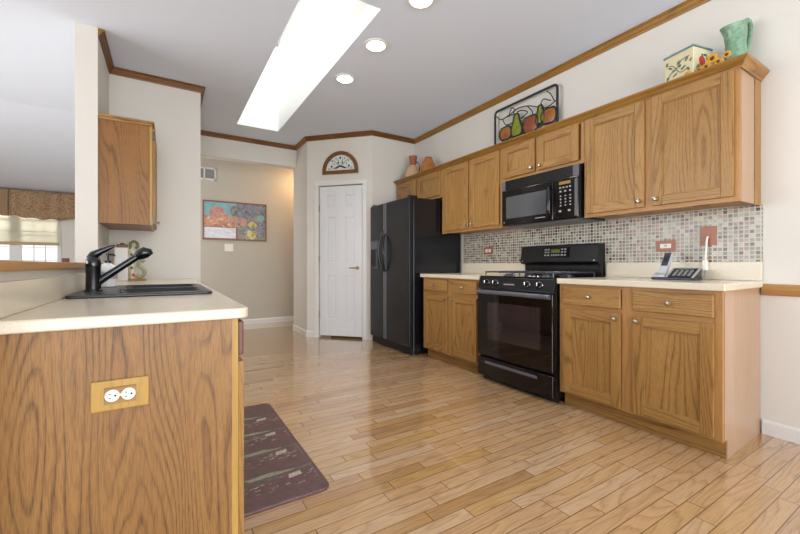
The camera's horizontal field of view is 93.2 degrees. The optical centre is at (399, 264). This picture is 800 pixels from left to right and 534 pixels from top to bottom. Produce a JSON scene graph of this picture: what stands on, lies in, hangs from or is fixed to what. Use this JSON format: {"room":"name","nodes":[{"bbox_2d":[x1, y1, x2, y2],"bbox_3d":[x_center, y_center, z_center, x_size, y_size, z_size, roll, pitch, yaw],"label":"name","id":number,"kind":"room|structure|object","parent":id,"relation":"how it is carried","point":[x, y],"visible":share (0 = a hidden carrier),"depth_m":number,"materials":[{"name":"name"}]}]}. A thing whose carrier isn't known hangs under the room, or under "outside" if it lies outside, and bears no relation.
{"room":"kitchen","nodes":[
{"label":"kitchen","id":0,"kind":"room"},
{"bbox_2d":[0,268,84,281],"bbox_3d":[-1.598,0.513,1.683,0.201,0.993,2.745,0,0,-32],"label":"wall","id":1,"kind":"structure","parent":0,"point":[10,275],"depth_m":1.27,"materials":[{"name":"white paint"}]},
{"bbox_2d":[0,260,112,271],"bbox_3d":[-1.592,0.003,1.674,0.255,0.029,2.763,0,0,-32],"label":"trim","id":2,"kind":"structure","parent":1,"relation":"on","point":[5,265],"depth_m":1.18,"materials":[{"name":"brown wood"}]},
{"bbox_2d":[62,258,69,261],"bbox_3d":[-2.218,-0.029,2.508,0.036,0.032,0.030,0,0,-32],"label":"box","id":3,"kind":"object","parent":2,"relation":"on","point":[63,259],"visible":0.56,"depth_m":2.50,"materials":[{"name":"red"}]},
{"bbox_2d":[61,219,74,261],"bbox_3d":[-7.401,-0.395,6.662,4.427,2.810,0.120,0,0,-32],"label":"wall","id":4,"kind":"structure","parent":0,"point":[68,225],"depth_m":7.24,"materials":[{"name":"white paint"}]},
{"bbox_2d":[0,220,60,261],"bbox_3d":[-7.215,-0.515,6.724,1.810,1.450,0.090,0,0,-32],"label":"window","id":5,"kind":"structure","parent":4,"relation":"in","point":[15,251],"depth_m":6.94,"materials":[{"name":"white paint"}]},
{"bbox_2d":[0,215,58,245],"bbox_3d":[-7.173,-0.796,6.681,1.735,0.868,0.016,0,0,-32],"label":"roman shade","id":6,"kind":"object","parent":5,"relation":"attached to","point":[14,229],"visible":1,"depth_m":6.91,"materials":[{"name":"beige fabric"}]},
{"bbox_2d":[0,188,74,219],"bbox_3d":[-7.019,-1.092,6.732,2.551,0.528,0.162,0,0,-32],"label":"window valance","id":7,"kind":"object","parent":4,"relation":"attached to","point":[42,205],"visible":0.69,"depth_m":6.93,"materials":[{"name":"fabric"}]},
{"bbox_2d":[75,22,108,262],"bbox_3d":[-3.890,-0.395,5.322,0.133,2.810,5.855,0,0,-32],"label":"wall","id":8,"kind":"structure","parent":0,"point":[91,70],"depth_m":2.83,"materials":[{"name":"white paint"}]},
{"bbox_2d":[98,113,159,231],"bbox_3d":[-2.300,-0.739,3.258,0.396,0.838,0.672,0,0,-32],"label":"upper cabinet","id":9,"kind":"object","parent":8,"relation":"attached to","point":[127,147],"visible":1,"depth_m":2.98,"materials":[{"name":"brown wood"}]},
{"bbox_2d":[83,245,152,290],"bbox_3d":[-1.345,0.012,1.814,0.271,0.218,0.072,0,0,-32],"label":"kitchen faucet","id":10,"kind":"object","parent":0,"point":[94,279],"visible":1,"depth_m":1.76,"materials":[{"name":"black metal"}]},
{"bbox_2d":[109,74,200,282],"bbox_3d":[-2.745,-0.395,4.299,0.738,2.810,1.560,0,0,-32],"label":"wall","id":11,"kind":"structure","parent":0,"point":[175,113],"depth_m":3.69,"materials":[{"name":"white paint"}]},
{"bbox_2d":[98,0,710,150],"bbox_3d":[0.394,-1.770,1.843,3.488,0.058,8.719,0,0,-32],"label":"trim","id":12,"kind":"structure","parent":11,"relation":"attached to","point":[687,5],"depth_m":3.62,"materials":[{"name":"brown wood"}]},
{"bbox_2d":[201,157,293,319],"bbox_3d":[-1.268,-0.395,7.330,6.440,2.810,0.100,0,0,-32],"label":"wall","id":13,"kind":"structure","parent":0,"point":[258,275],"depth_m":6.51,"materials":[{"name":"beige paint"}]},
{"bbox_2d":[201,166,215,180],"bbox_3d":[-3.151,-1.478,6.098,0.340,0.207,0.012,0,0,-32],"label":"air vent","id":14,"kind":"object","parent":13,"relation":"in","point":[207,173],"visible":0.59,"depth_m":6.12,"materials":[{"name":"white metal"}]},
{"bbox_2d":[225,244,232,250],"bbox_3d":[-2.845,-0.291,6.286,0.130,0.122,0.014,0,0,-32],"label":"light switch","id":15,"kind":"object","parent":13,"relation":"attached to","point":[228,247],"visible":1,"depth_m":6.29,"materials":[{"name":"beige plastic"}]},
{"bbox_2d":[203,200,266,241],"bbox_3d":[-2.753,-0.731,6.339,0.992,0.642,0.022,0,0,-32],"label":"framed poster","id":16,"kind":"object","parent":13,"relation":"attached to","point":[222,220],"visible":1,"depth_m":6.33,"materials":[{"name":"multicoloured paper"}]},
{"bbox_2d":[242,316,293,324],"bbox_3d":[-1.238,0.968,7.281,6.440,0.084,0.014,0,0,-32],"label":"baseboard","id":17,"kind":"structure","parent":13,"relation":"attached to","point":[288,318],"depth_m":6.62,"materials":[{"name":"white paint"}]},
{"bbox_2d":[201,135,296,169],"bbox_3d":[-2.208,-1.643,5.455,1.392,0.315,0.160,0,0,-32],"label":"wall","id":18,"kind":"structure","parent":0,"point":[211,147],"depth_m":5.39,"materials":[{"name":"white paint"}]},
{"bbox_2d":[294,142,306,329],"bbox_3d":[0.348,-0.395,6.743,4.310,2.810,0.660,0,0,-32],"label":"wall","id":19,"kind":"structure","parent":0,"point":[300,173],"depth_m":5.59,"materials":[{"name":"white paint"}]},
{"bbox_2d":[237,0,380,130],"bbox_3d":[-1.109,-2.375,3.742,0.604,1.150,2.950,0,0,-32],"label":"skylight","id":20,"kind":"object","parent":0,"point":[318,34],"depth_m":4.16,"materials":[{"name":"white paint"}]},
{"bbox_2d":[276,0,301,45],"bbox_3d":[-1.109,-2.980,3.742,0.604,0.060,2.950,0,0,-32],"label":"window","id":21,"kind":"structure","parent":20,"relation":"attached to","point":[299,1],"depth_m":4.60,"materials":[{"name":"white glass"}]},
{"bbox_2d":[307,136,371,339],"bbox_3d":[-0.829,-0.395,5.255,0.969,2.810,0.100,0,0,14],"label":"wall","id":22,"kind":"structure","parent":0,"point":[360,148],"depth_m":5.25,"materials":[{"name":"white paint"}]},
{"bbox_2d":[293,324,313,336],"bbox_3d":[-1.460,0.968,5.564,0.086,0.084,0.759,0,0,-38],"label":"baseboard","id":23,"kind":"structure","parent":22,"relation":"attached to","point":[305,333],"depth_m":5.42,"materials":[{"name":"white paint"}]},
{"bbox_2d":[322,151,357,174],"bbox_3d":[-0.822,-1.407,5.190,0.524,0.310,0.021,0,0,14],"label":"wall ornament","id":24,"kind":"object","parent":22,"relation":"attached to","point":[339,162],"visible":1,"depth_m":5.19,"materials":[{"name":"brown wood"}]},
{"bbox_2d":[319,185,361,336],"bbox_3d":[-0.827,-0.055,5.194,0.640,2.070,0.097,0,0,14],"label":"door","id":25,"kind":"structure","parent":22,"relation":"in","point":[340,207],"depth_m":5.20,"materials":[{"name":"white paint"}]},
{"bbox_2d":[314,179,366,339],"bbox_3d":[-0.822,-0.076,5.193,0.774,2.172,0.015,0,0,14],"label":"trim","id":26,"kind":"structure","parent":22,"relation":"attached to","point":[363,182],"depth_m":5.17,"materials":[{"name":"white paint"}]},
{"bbox_2d":[0,0,685,193],"bbox_3d":[-1.312,-1.620,3.069,11.000,0.520,12.600,0,0,-32],"label":"ceiling","id":27,"kind":"structure","parent":0,"point":[442,61],"depth_m":3.26,"materials":[{"name":"white paint"}]},
{"bbox_2d":[335,73,354,83],"bbox_3d":[-0.531,-1.788,3.647,0.196,0.021,0.196,0,0,-32],"label":"recessed light","id":28,"kind":"object","parent":27,"relation":"in","point":[343,78],"visible":1,"depth_m":3.62,"materials":[{"name":"white glass"}]},
{"bbox_2d":[364,38,387,52],"bbox_3d":[-0.197,-1.788,3.095,0.196,0.021,0.196,0,0,-32],"label":"recessed light","id":29,"kind":"object","parent":27,"relation":"in","point":[376,45],"visible":1,"depth_m":3.07,"materials":[{"name":"white"}]},
{"bbox_2d":[407,0,434,9],"bbox_3d":[0.143,-1.788,2.558,0.196,0.021,0.196,0,0,-32],"label":"recessed light","id":30,"kind":"object","parent":27,"relation":"in","point":[415,4],"visible":1,"depth_m":2.58,"materials":[{"name":"white glass"}]},
{"bbox_2d":[372,136,414,339],"bbox_3d":[-0.105,-0.395,5.309,0.690,2.810,0.100,0,0,-32],"label":"wall","id":31,"kind":"structure","parent":0,"point":[390,158],"depth_m":5.21,"materials":[{"name":"white paint"}]},
{"bbox_2d":[239,321,799,533],"bbox_3d":[-1.312,1.035,3.069,11.000,0.050,12.600,0,0,-32],"label":"floor","id":32,"kind":"structure","parent":0,"point":[402,442],"depth_m":1.94,"materials":[{"name":"brown wood"}]},
{"bbox_2d":[0,318,243,533],"bbox_3d":[-1.530,0.589,2.352,0.617,0.842,3.030,0,0,-32],"label":"base cabinet","id":33,"kind":"object","parent":32,"relation":"on","point":[173,463],"visible":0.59,"depth_m":1.04,"materials":[{"name":"brown wood"}]},
{"bbox_2d":[90,376,148,413],"bbox_3d":[-0.765,0.354,1.035,0.130,0.082,0.013,0,0,-32],"label":"outlet plate","id":34,"kind":"object","parent":33,"relation":"attached to","point":[109,395],"visible":1,"depth_m":1.03,"materials":[{"name":"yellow wood"}]},
{"bbox_2d":[104,390,119,401],"bbox_3d":[-0.779,0.354,1.022,0.033,0.033,0.004,0,0,-32],"label":"socket","id":35,"kind":"object","parent":34,"relation":"attached to","point":[109,395],"depth_m":1.02,"materials":[{"name":"white plastic"}]},
{"bbox_2d":[121,387,135,399],"bbox_3d":[-0.748,0.354,1.041,0.033,0.033,0.004,0,0,-32],"label":"socket","id":36,"kind":"object","parent":34,"relation":"attached to","point":[127,393],"depth_m":1.04,"materials":[{"name":"white plastic"}]},
{"bbox_2d":[0,273,247,334],"bbox_3d":[-1.560,0.106,2.318,0.664,0.124,3.048,0,0,-32],"label":"countertop","id":37,"kind":"structure","parent":33,"relation":"on","point":[33,305],"depth_m":1.15,"materials":[{"name":"beige laminate"}]},
{"bbox_2d":[114,243,128,280],"bbox_3d":[-2.397,-0.028,3.255,0.098,0.325,0.101,0,0,-32],"label":"canister","id":38,"kind":"object","parent":37,"relation":"on","point":[121,250],"visible":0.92,"depth_m":3.22,"materials":[{"name":"beige ceramic"}]},
{"bbox_2d":[64,283,211,298],"bbox_3d":[-1.325,0.217,1.991,0.529,0.192,0.880,0,0,-32],"label":"sink","id":39,"kind":"object","parent":37,"relation":"in","point":[192,288],"visible":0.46,"depth_m":1.79,"materials":[{"name":"black metal"}]},
{"bbox_2d":[101,253,117,286],"bbox_3d":[-1.600,0.029,2.067,0.089,0.184,0.089,0,0,-32],"label":"soap dispenser","id":40,"kind":"object","parent":39,"relation":"on","point":[112,282],"visible":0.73,"depth_m":2.05,"materials":[{"name":"white plastic"}]},
{"bbox_2d":[101,263,116,286],"bbox_3d":[-1.600,0.054,2.067,0.088,0.133,0.088,0,0,-32],"label":"bottle","id":41,"kind":"object","parent":40,"relation":"attached to","point":[112,282],"depth_m":2.04,"materials":[{"name":"white plastic"}]},
{"bbox_2d":[129,240,146,280],"bbox_3d":[-2.295,-0.041,3.307,0.130,0.352,0.080,0,0,-32],"label":"scroll ornament","id":42,"kind":"object","parent":37,"relation":"on","point":[132,251],"visible":0.95,"depth_m":3.29,"materials":[{"name":"brown wood"}]},
{"bbox_2d":[244,403,328,516],"bbox_3d":[-0.837,1.003,2.099,0.487,0.012,1.226,0,0,-32],"label":"kitchen mat","id":43,"kind":"object","parent":32,"relation":"on","point":[278,470],"visible":0.68,"depth_m":1.88,"materials":[{"name":"brown fabric"}]},
{"bbox_2d":[244,413,317,495],"bbox_3d":[-0.799,0.998,2.056,0.447,0.001,0.922,0,0,-32],"label":"print","id":44,"kind":"object","parent":43,"relation":"on","point":[275,461],"depth_m":1.94},
{"bbox_2d":[371,195,459,354],"bbox_3d":[0.144,0.115,4.748,0.817,1.790,0.928,0,0,-32],"label":"refrigerator","id":45,"kind":"object","parent":32,"relation":"on","point":[408,241],"visible":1,"depth_m":4.38,"materials":[{"name":"black metal"}]},
{"bbox_2d":[424,277,480,373],"bbox_3d":[0.736,0.572,3.955,0.677,0.876,0.880,0,0,-32],"label":"base cabinet","id":46,"kind":"object","parent":32,"relation":"on","point":[450,305],"visible":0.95,"depth_m":3.75,"materials":[{"name":"brown wood"}]},
{"bbox_2d":[420,263,524,279],"bbox_3d":[0.743,0.057,3.966,0.654,0.154,0.927,0,0,-32],"label":"countertop","id":47,"kind":"structure","parent":46,"relation":"on","point":[473,271],"depth_m":4.00,"materials":[{"name":"beige laminate"}]},
{"bbox_2d":[476,243,604,402],"bbox_3d":[1.166,0.416,3.213,0.704,1.187,0.776,0,0,-32],"label":"gas range","id":48,"kind":"object","parent":32,"relation":"on","point":[519,315],"visible":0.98,"depth_m":3.05,"materials":[{"name":"black metal"}]},
{"bbox_2d":[480,275,596,279],"bbox_3d":[1.188,0.102,3.227,0.623,0.016,0.774,0,0,-32],"label":"cooktop","id":49,"kind":"object","parent":48,"relation":"in","point":[483,277],"depth_m":3.09,"materials":[{"name":"black metal"}]},
{"bbox_2d":[560,284,759,458],"bbox_3d":[1.647,0.572,2.483,0.677,0.876,0.941,0,0,-32],"label":"base cabinet","id":50,"kind":"object","parent":32,"relation":"on","point":[681,366],"visible":0.96,"depth_m":2.18,"materials":[{"name":"brown wood"}]},
{"bbox_2d":[557,262,762,290],"bbox_3d":[1.659,0.057,2.485,0.654,0.154,0.965,0,0,-32],"label":"countertop","id":51,"kind":"structure","parent":50,"relation":"on","point":[720,276],"depth_m":2.38,"materials":[{"name":"beige laminate"}]},
{"bbox_2d":[651,252,702,279],"bbox_3d":[1.808,0.006,2.475,0.150,0.180,0.245,0,0,-32],"label":"telephone","id":52,"kind":"object","parent":51,"relation":"on","point":[675,273],"visible":0.99,"depth_m":2.47,"materials":[{"name":"black"}]},
{"bbox_2d":[702,236,708,277],"bbox_3d":[1.979,-0.054,2.466,0.102,0.273,0.030,0,0,-32],"label":"cord","id":53,"kind":"object","parent":52,"relation":"attached to","point":[704,262],"visible":0.98,"depth_m":2.47,"materials":[{"name":"beige plastic"}]},
{"bbox_2d":[415,0,799,432],"bbox_3d":[2.218,-0.395,2.326,0.120,2.810,7.620,0,0,-32],"label":"wall","id":54,"kind":"structure","parent":0,"point":[635,65],"depth_m":2.27,"materials":[{"name":"white paint"}]},
{"bbox_2d":[397,170,441,200],"bbox_3d":[0.353,-0.958,4.899,0.337,0.335,1.000,0,0,-32],"label":"upper cabinet","id":55,"kind":"object","parent":54,"relation":"attached to","point":[429,186],"visible":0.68,"depth_m":4.66,"materials":[{"name":"brown wood"}]},
{"bbox_2d":[405,155,419,176],"bbox_3d":[0.180,-1.302,5.144,0.224,0.352,0.226,0,0,-32],"label":"jug","id":56,"kind":"object","parent":55,"relation":"on","point":[412,169],"visible":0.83,"depth_m":5.08,"materials":[{"name":"brown ceramic"}]},
{"bbox_2d":[419,157,434,171],"bbox_3d":[0.363,-1.254,4.847,0.230,0.257,0.230,0,0,-32],"label":"vase","id":57,"kind":"object","parent":55,"relation":"on","point":[428,162],"visible":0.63,"depth_m":4.78,"materials":[{"name":"ceramic"}]},
{"bbox_2d":[442,150,517,233],"bbox_3d":[0.846,-0.743,4.073,0.368,0.765,0.920,0,0,-32],"label":"upper cabinet","id":58,"kind":"object","parent":54,"relation":"attached to","point":[472,189],"visible":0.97,"depth_m":3.93,"materials":[{"name":"brown wood"}]},
{"bbox_2d":[502,122,583,181],"bbox_3d":[1.308,-0.955,3.326,0.368,0.340,0.832,0,0,-32],"label":"upper cabinet","id":59,"kind":"object","parent":54,"relation":"attached to","point":[563,147],"visible":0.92,"depth_m":3.19,"materials":[{"name":"brown wood"}]},
{"bbox_2d":[494,84,558,144],"bbox_3d":[1.214,-1.385,3.721,0.033,0.520,0.780,0,0,-32],"label":"wall art","id":60,"kind":"object","parent":59,"relation":"on","point":[543,116],"visible":0.93,"depth_m":3.65,"materials":[{"name":"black metal"}]},
{"bbox_2d":[502,163,604,228],"bbox_3d":[1.288,-0.567,3.292,0.413,0.421,0.772,0,0,-32],"label":"microwave oven","id":61,"kind":"object","parent":59,"relation":"attached to","point":[555,197],"visible":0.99,"depth_m":3.14,"materials":[{"name":"black metal"}]},
{"bbox_2d":[464,205,762,276],"bbox_3d":[1.472,0.024,3.407,0.008,0.772,2.676,0,0,-32],"label":"backsplash","id":62,"kind":"structure","parent":54,"relation":"attached to","point":[739,229],"depth_m":2.80,"materials":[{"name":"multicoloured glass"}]},
{"bbox_2d":[484,247,492,253],"bbox_3d":[0.981,-0.158,4.182,0.009,0.080,0.128,0,0,-32],"label":"outlet plate","id":63,"kind":"object","parent":62,"relation":"attached to","point":[487,250],"visible":1,"depth_m":4.18,"materials":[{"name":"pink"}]},
{"bbox_2d":[656,240,675,251],"bbox_3d":[1.898,-0.136,2.700,0.010,0.080,0.125,0,0,-32],"label":"outlet plate","id":64,"kind":"object","parent":62,"relation":"attached to","point":[665,245],"visible":1,"depth_m":2.70,"materials":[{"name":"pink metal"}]},
{"bbox_2d":[660,243,670,247],"bbox_3d":[1.895,-0.136,2.699,0.003,0.032,0.070,0,0,-32],"label":"socket","id":65,"kind":"object","parent":64,"relation":"attached to","point":[662,245],"depth_m":2.70,"materials":[{"name":"beige plastic"}]},
{"bbox_2d":[700,226,716,245],"bbox_3d":[2.029,-0.192,2.487,0.011,0.125,0.088,0,0,-32],"label":"outlet plate","id":66,"kind":"object","parent":62,"relation":"attached to","point":[711,231],"visible":1,"depth_m":2.48,"materials":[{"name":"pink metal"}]},
{"bbox_2d":[584,68,760,218],"bbox_3d":[1.773,-0.741,2.576,0.368,0.769,0.930,0,0,-32],"label":"upper cabinet","id":67,"kind":"object","parent":54,"relation":"attached to","point":[695,146],"visible":0.99,"depth_m":2.36,"materials":[{"name":"brown wood"}]},
{"bbox_2d":[393,52,769,184],"bbox_3d":[1.052,-1.130,3.752,0.356,0.055,3.768,0,0,-32],"label":"crown molding","id":68,"kind":"structure","parent":67,"relation":"attached to","point":[746,61],"depth_m":2.61,"materials":[{"name":"brown wood"}]},
{"bbox_2d":[663,44,712,81],"bbox_3d":[1.855,-1.258,2.440,0.182,0.265,0.192,0,0,-20],"label":"box","id":69,"kind":"object","parent":67,"relation":"on","point":[685,61],"visible":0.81,"depth_m":2.37,"materials":[{"name":"beige ceramic"}]},
{"bbox_2d":[696,51,730,70],"bbox_3d":[1.888,-1.194,2.261,0.094,0.132,0.182,0,0,-32],"label":"sunflower spray","id":70,"kind":"object","parent":67,"relation":"on","point":[713,58],"visible":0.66,"depth_m":2.24,"materials":[{"name":"yellow plant"}]},
{"bbox_2d":[706,53,717,62],"bbox_3d":[1.860,-1.230,2.251,0.008,0.058,0.060,0,0,-32],"label":"flower","id":71,"kind":"object","parent":70,"relation":"on","point":[713,58],"depth_m":2.24,"materials":[{"name":"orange plant"}]},
{"bbox_2d":[723,51,730,57],"bbox_3d":[1.899,-1.224,2.197,0.008,0.043,0.044,0,0,-32],"label":"flower","id":72,"kind":"object","parent":70,"relation":"on","point":[727,53],"depth_m":2.19,"materials":[{"name":"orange plant"}]},
{"bbox_2d":[719,18,752,60],"bbox_3d":[2.021,-1.303,2.267,0.189,0.355,0.112,0,0,0],"label":"pitcher","id":73,"kind":"object","parent":67,"relation":"on","point":[737,40],"visible":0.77,"depth_m":2.23,"materials":[{"name":"green ceramic"}]},
{"bbox_2d":[761,284,799,296],"bbox_3d":[3.165,0.147,0.657,0.026,0.068,3.785,0,0,-32],"label":"trim","id":74,"kind":"structure","parent":54,"relation":"attached to","point":[767,289],"depth_m":2.19,"materials":[{"name":"brown wood"}]},
{"bbox_2d":[762,419,799,443],"bbox_3d":[3.170,0.968,0.660,0.014,0.084,3.785,0,0,-32],"label":"baseboard","id":75,"kind":"structure","parent":54,"relation":"attached to","point":[781,431],"depth_m":2.19,"materials":[{"name":"white paint"}]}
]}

